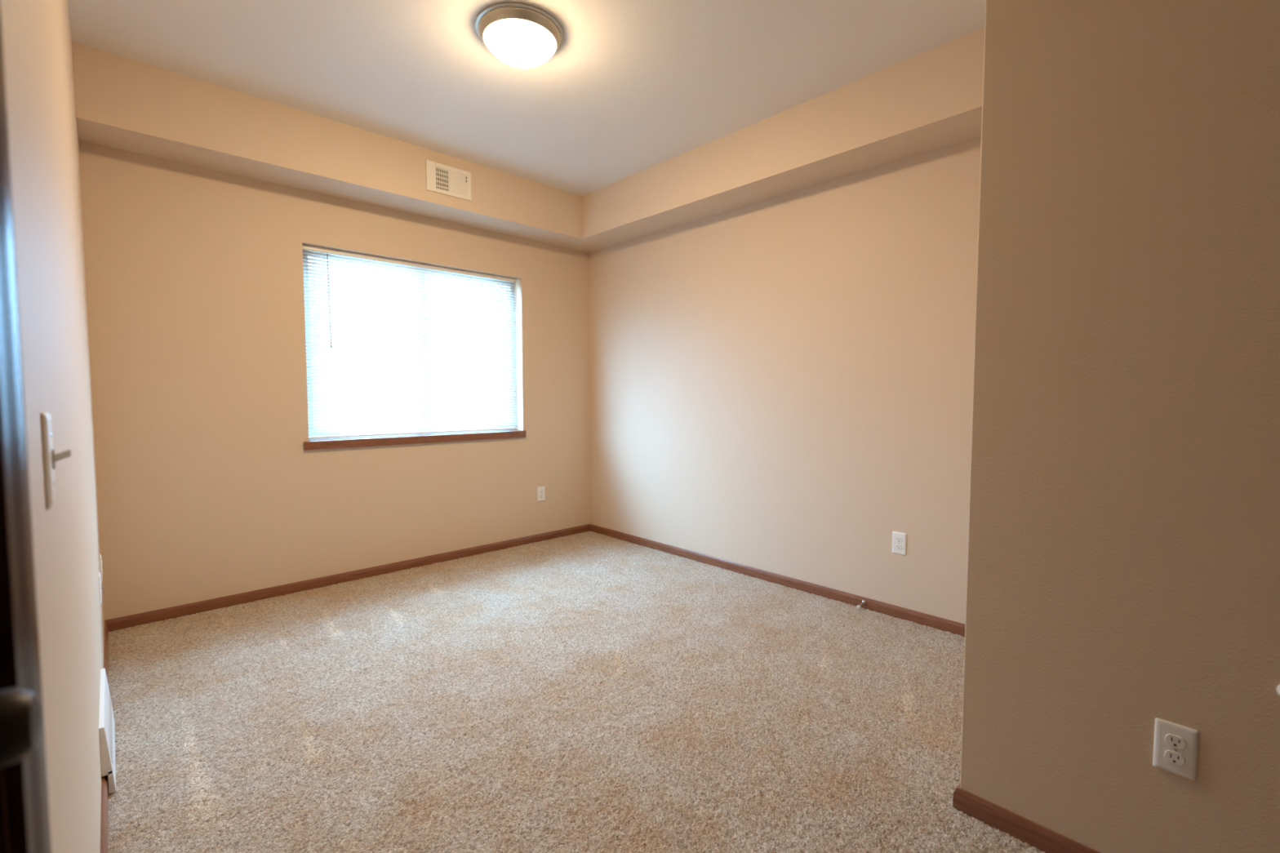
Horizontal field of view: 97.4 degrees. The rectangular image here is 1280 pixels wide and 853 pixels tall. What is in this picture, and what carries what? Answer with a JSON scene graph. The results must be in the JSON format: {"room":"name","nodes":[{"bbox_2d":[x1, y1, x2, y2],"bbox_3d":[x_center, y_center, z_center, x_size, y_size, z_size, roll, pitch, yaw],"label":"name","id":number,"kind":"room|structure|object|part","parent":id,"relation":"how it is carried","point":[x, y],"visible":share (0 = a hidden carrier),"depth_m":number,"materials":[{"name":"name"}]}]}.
{"room":"empty bedroom","nodes":[
{"label":"empty bedroom","id":0,"kind":"room"},
{"bbox_2d":[0,0,104,852],"bbox_3d":[-0.258,-0.185,0.075,0.140,2.769,7.340,-3,4,-43],"label":"wall","id":1,"kind":"structure","parent":0,"point":[44,144],"depth_m":0.90,"materials":[{"name":"beige paint"}]},
{"bbox_2d":[0,688,42,768],"bbox_3d":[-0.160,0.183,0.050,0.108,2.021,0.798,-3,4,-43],"label":"door knob","id":2,"kind":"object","parent":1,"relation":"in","point":[20,709],"depth_m":0.32,"materials":[{"name":"brown metal"}]},
{"bbox_2d":[0,1,52,852],"bbox_3d":[-0.184,0.147,0.025,0.155,2.110,0.950,-3,4,-43],"label":"door","id":3,"kind":"structure","parent":1,"relation":"attached to","point":[27,784],"depth_m":0.38,"materials":[{"name":"brown wood"}]},
{"bbox_2d":[40,411,71,510],"bbox_3d":[-0.721,0.040,0.698,0.022,0.116,0.070,-3,4,-43],"label":"light switch","id":4,"kind":"object","parent":1,"relation":"attached to","point":[50,457],"visible":1,"depth_m":0.67,"materials":[{"name":"white plastic"}]},
{"bbox_3d":[-0.727,0.040,0.692,0.006,0.116,0.070,-3,4,-43],"label":"plate","id":5,"kind":"part","parent":4,"relation":"part of","materials":[{"name":"white plastic"}]},
{"bbox_2d":[98,572,103,604],"bbox_3d":[-2.253,0.674,2.355,0.014,0.119,0.074,-3,4,-43],"label":"cable wall plate","id":6,"kind":"object","parent":1,"relation":"attached to","point":[100,587],"visible":0.98,"depth_m":2.33,"materials":[{"name":"white plastic"}]},
{"bbox_3d":[-2.256,0.674,2.352,0.006,0.119,0.074,-3,4,-43],"label":"plate","id":7,"kind":"part","parent":6,"relation":"part of","materials":[{"name":"white plastic"}]},
{"bbox_2d":[99,554,102,582],"bbox_3d":[-2.509,0.659,2.622,0.009,0.119,0.074,-3,4,-43],"label":"wall outlet","id":8,"kind":"object","parent":1,"relation":"attached to","point":[100,557],"visible":0.98,"depth_m":2.60,"materials":[{"name":"white plastic"}]},
{"bbox_2d":[100,620,108,852],"bbox_3d":[-1.592,1.084,1.674,0.012,0.064,3.290,-3,4,-43],"label":"baseboard","id":9,"kind":"structure","parent":1,"relation":"attached to","point":[104,783],"depth_m":1.60,"materials":[{"name":"brown wood"}]},
{"bbox_2d":[98,668,115,794],"bbox_3d":[-1.767,0.991,1.868,0.030,0.209,0.500,-3,4,-43],"label":"air vent","id":10,"kind":"object","parent":1,"relation":"in","point":[106,717],"visible":1,"depth_m":1.74,"materials":[{"name":"white plastic"}]},
{"bbox_2d":[78,140,590,620],"bbox_3d":[-1.633,-0.399,3.913,3.413,2.769,0.140,-3,4,-43],"label":"wall","id":11,"kind":"structure","parent":0,"point":[208,487],"depth_m":3.27,"materials":[{"name":"beige paint"}]},
{"bbox_2d":[106,524,590,631],"bbox_3d":[-1.581,0.959,3.933,3.133,0.064,0.012,-3,4,-43],"label":"baseboard","id":12,"kind":"structure","parent":11,"relation":"attached to","point":[132,620],"depth_m":3.52,"materials":[{"name":"brown wood"}]},
{"bbox_2d":[302,252,517,439],"bbox_3d":[-1.565,-0.544,4.031,1.516,1.206,0.050,-3,4,-43],"label":"window","id":13,"kind":"structure","parent":11,"relation":"in","point":[303,252],"depth_m":4.01,"materials":[{"name":"white plastic"}]},
{"bbox_2d":[302,244,516,438],"bbox_3d":[-1.527,-0.548,3.976,1.488,1.193,0.046,-3,4,-43],"label":"window blind","id":14,"kind":"object","parent":13,"relation":"attached to","point":[338,406],"visible":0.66,"depth_m":3.89,"materials":[{"name":"white plastic"}]},
{"bbox_3d":[-1.986,-0.512,3.554,0.001,1.149,0.026,-3,4,-43],"label":"ladder cord","id":15,"kind":"part","parent":14,"relation":"part of","materials":[{"name":"white fabric"}]},
{"bbox_3d":[-1.709,-0.526,3.814,0.001,1.149,0.026,-3,4,-43],"label":"ladder cord","id":16,"kind":"part","parent":14,"relation":"part of","materials":[{"name":"white fabric"}]},
{"bbox_3d":[-1.532,-1.127,3.949,1.488,0.026,0.028,-3,4,-43],"label":"head rail","id":17,"kind":"part","parent":14,"relation":"part of","materials":[{"name":"white plastic"}]},
{"bbox_3d":[-1.532,0.043,4.014,1.480,0.010,0.022,-3,4,-43],"label":"rail","id":18,"kind":"part","parent":14,"relation":"part of","materials":[{"name":"white plastic"}]},
{"bbox_3d":[-1.354,-0.545,4.149,0.001,1.149,0.026,-3,4,-43],"label":"ladder cord","id":19,"kind":"part","parent":14,"relation":"part of","materials":[{"name":"white fabric"}]},
{"bbox_3d":[-1.078,-0.559,4.409,0.001,1.149,0.026,-3,4,-43],"label":"ladder cord","id":20,"kind":"part","parent":14,"relation":"part of","materials":[{"name":"white fabric"}]},
{"bbox_2d":[303,430,526,450],"bbox_3d":[-1.514,0.087,4.003,1.560,0.053,0.109,-3,4,-43],"label":"window sill","id":21,"kind":"structure","parent":11,"relation":"attached to","point":[442,437],"depth_m":3.86,"materials":[{"name":"brown wood"}]},
{"bbox_2d":[537,486,545,501],"bbox_3d":[-0.813,0.556,4.638,0.074,0.119,0.009,-3,4,-43],"label":"wall outlet","id":22,"kind":"object","parent":11,"relation":"attached to","point":[541,490],"visible":1,"depth_m":4.63,"materials":[{"name":"white plastic"}]},
{"bbox_2d":[67,0,985,195],"bbox_3d":[0.884,-1.693,1.167,3.413,0.120,7.480,-3,4,-43],"label":"ceiling","id":23,"kind":"structure","parent":0,"point":[631,87],"depth_m":2.66,"materials":[{"name":"white paint"}]},
{"bbox_2d":[475,2,564,68],"bbox_3d":[-0.517,-1.635,2.432,0.374,0.135,0.374,-3,4,-43],"label":"ceiling light","id":24,"kind":"object","parent":23,"relation":"attached to","point":[520,35],"visible":1,"depth_m":2.34,"materials":[{"name":"white glass"}]},
{"bbox_2d":[71,26,984,252],"bbox_3d":[-0.419,-1.545,2.560,3.133,0.329,3.399,-3,4,-43],"label":"soffit","id":25,"kind":"structure","parent":0,"point":[930,100],"depth_m":3.06,"materials":[{"name":"beige paint"}]},
{"bbox_2d":[426,159,471,200],"bbox_3d":[-1.246,-1.607,3.678,0.304,0.186,0.015,-3,4,-43],"label":"ceiling vent","id":26,"kind":"object","parent":25,"relation":"in","point":[442,179],"visible":1,"depth_m":3.67,"materials":[{"name":"white metal"}]},
{"bbox_2d":[107,530,1044,852],"bbox_3d":[0.849,1.134,1.291,3.240,0.007,7.205,-3,4,-43],"label":"floor","id":27,"kind":"structure","parent":0,"point":[589,691],"depth_m":2.10,"materials":[{"name":"beige carpet"}]},
{"bbox_2d":[588,135,981,623],"bbox_3d":[2.123,-0.310,2.317,0.140,2.769,7.340,-3,4,-43],"label":"wall","id":28,"kind":"structure","parent":0,"point":[781,384],"depth_m":3.40,"materials":[{"name":"beige paint"}]},
{"bbox_2d":[590,524,1099,852],"bbox_3d":[1.542,1.070,1.941,1.325,0.064,7.200,-3,4,-43],"label":"baseboard","id":29,"kind":"structure","parent":28,"relation":"attached to","point":[940,624],"depth_m":2.92,"materials":[{"name":"brown wood"}]},
{"bbox_2d":[857,600,866,608],"bbox_3d":[1.240,0.998,3.156,0.072,0.032,0.023,-3,4,-43],"label":"door stop","id":30,"kind":"object","parent":29,"relation":"attached to","point":[864,602],"visible":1,"depth_m":3.16,"materials":[{"name":"grey metal"}]},
{"bbox_2d":[892,531,906,555],"bbox_3d":[1.397,0.630,3.033,0.009,0.119,0.074,-3,4,-43],"label":"wall outlet","id":31,"kind":"object","parent":28,"relation":"attached to","point":[899,539],"visible":1,"depth_m":3.03,"materials":[{"name":"white plastic"}]},
{"bbox_2d":[895,537,902,542],"bbox_3d":[1.395,0.611,3.030,0.003,0.028,0.034,-3,4,-43],"label":"receptacle","id":32,"kind":"object","parent":31,"relation":"attached to","point":[898,540],"depth_m":3.03,"materials":[{"name":"grey plastic"}]},
{"bbox_2d":[895,544,902,550],"bbox_3d":[1.395,0.650,3.032,0.003,0.028,0.034,-3,4,-43],"label":"receptacle","id":33,"kind":"object","parent":31,"relation":"attached to","point":[898,547],"depth_m":3.03,"materials":[{"name":"grey plastic"}]},
{"bbox_2d":[960,0,1279,852],"bbox_3d":[2.713,-0.216,0.636,1.312,2.769,3.801,-3,4,-43],"label":"wall","id":34,"kind":"structure","parent":0,"point":[1123,572],"depth_m":1.34,"materials":[{"name":"beige paint"}]},
{"bbox_2d":[1152,718,1198,780],"bbox_3d":[1.233,0.744,1.297,0.009,0.118,0.072,-3,4,-43],"label":"wall outlet","id":35,"kind":"object","parent":34,"relation":"attached to","point":[1175,745],"visible":1,"depth_m":1.29,"materials":[{"name":"white plastic"}]},
{"bbox_2d":[1164,750,1184,765],"bbox_3d":[1.232,0.764,1.296,0.003,0.028,0.034,-3,4,-43],"label":"receptacle","id":36,"kind":"object","parent":35,"relation":"attached to","point":[1171,757],"depth_m":1.30,"materials":[{"name":"grey plastic"}]},
{"bbox_2d":[1164,733,1186,749],"bbox_3d":[1.232,0.725,1.294,0.003,0.028,0.034,-3,4,-43],"label":"receptacle","id":37,"kind":"object","parent":35,"relation":"attached to","point":[1172,741],"depth_m":1.29,"materials":[{"name":"grey plastic"}]},
{"bbox_2d":[1276,684,1279,696],"bbox_3d":[1.342,0.553,1.164,0.018,0.032,0.032,-3,4,-43],"label":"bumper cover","id":38,"kind":"object","parent":34,"relation":"attached to","point":[1278,686],"visible":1,"depth_m":1.18,"materials":[{"name":"white plastic"}]}
]}

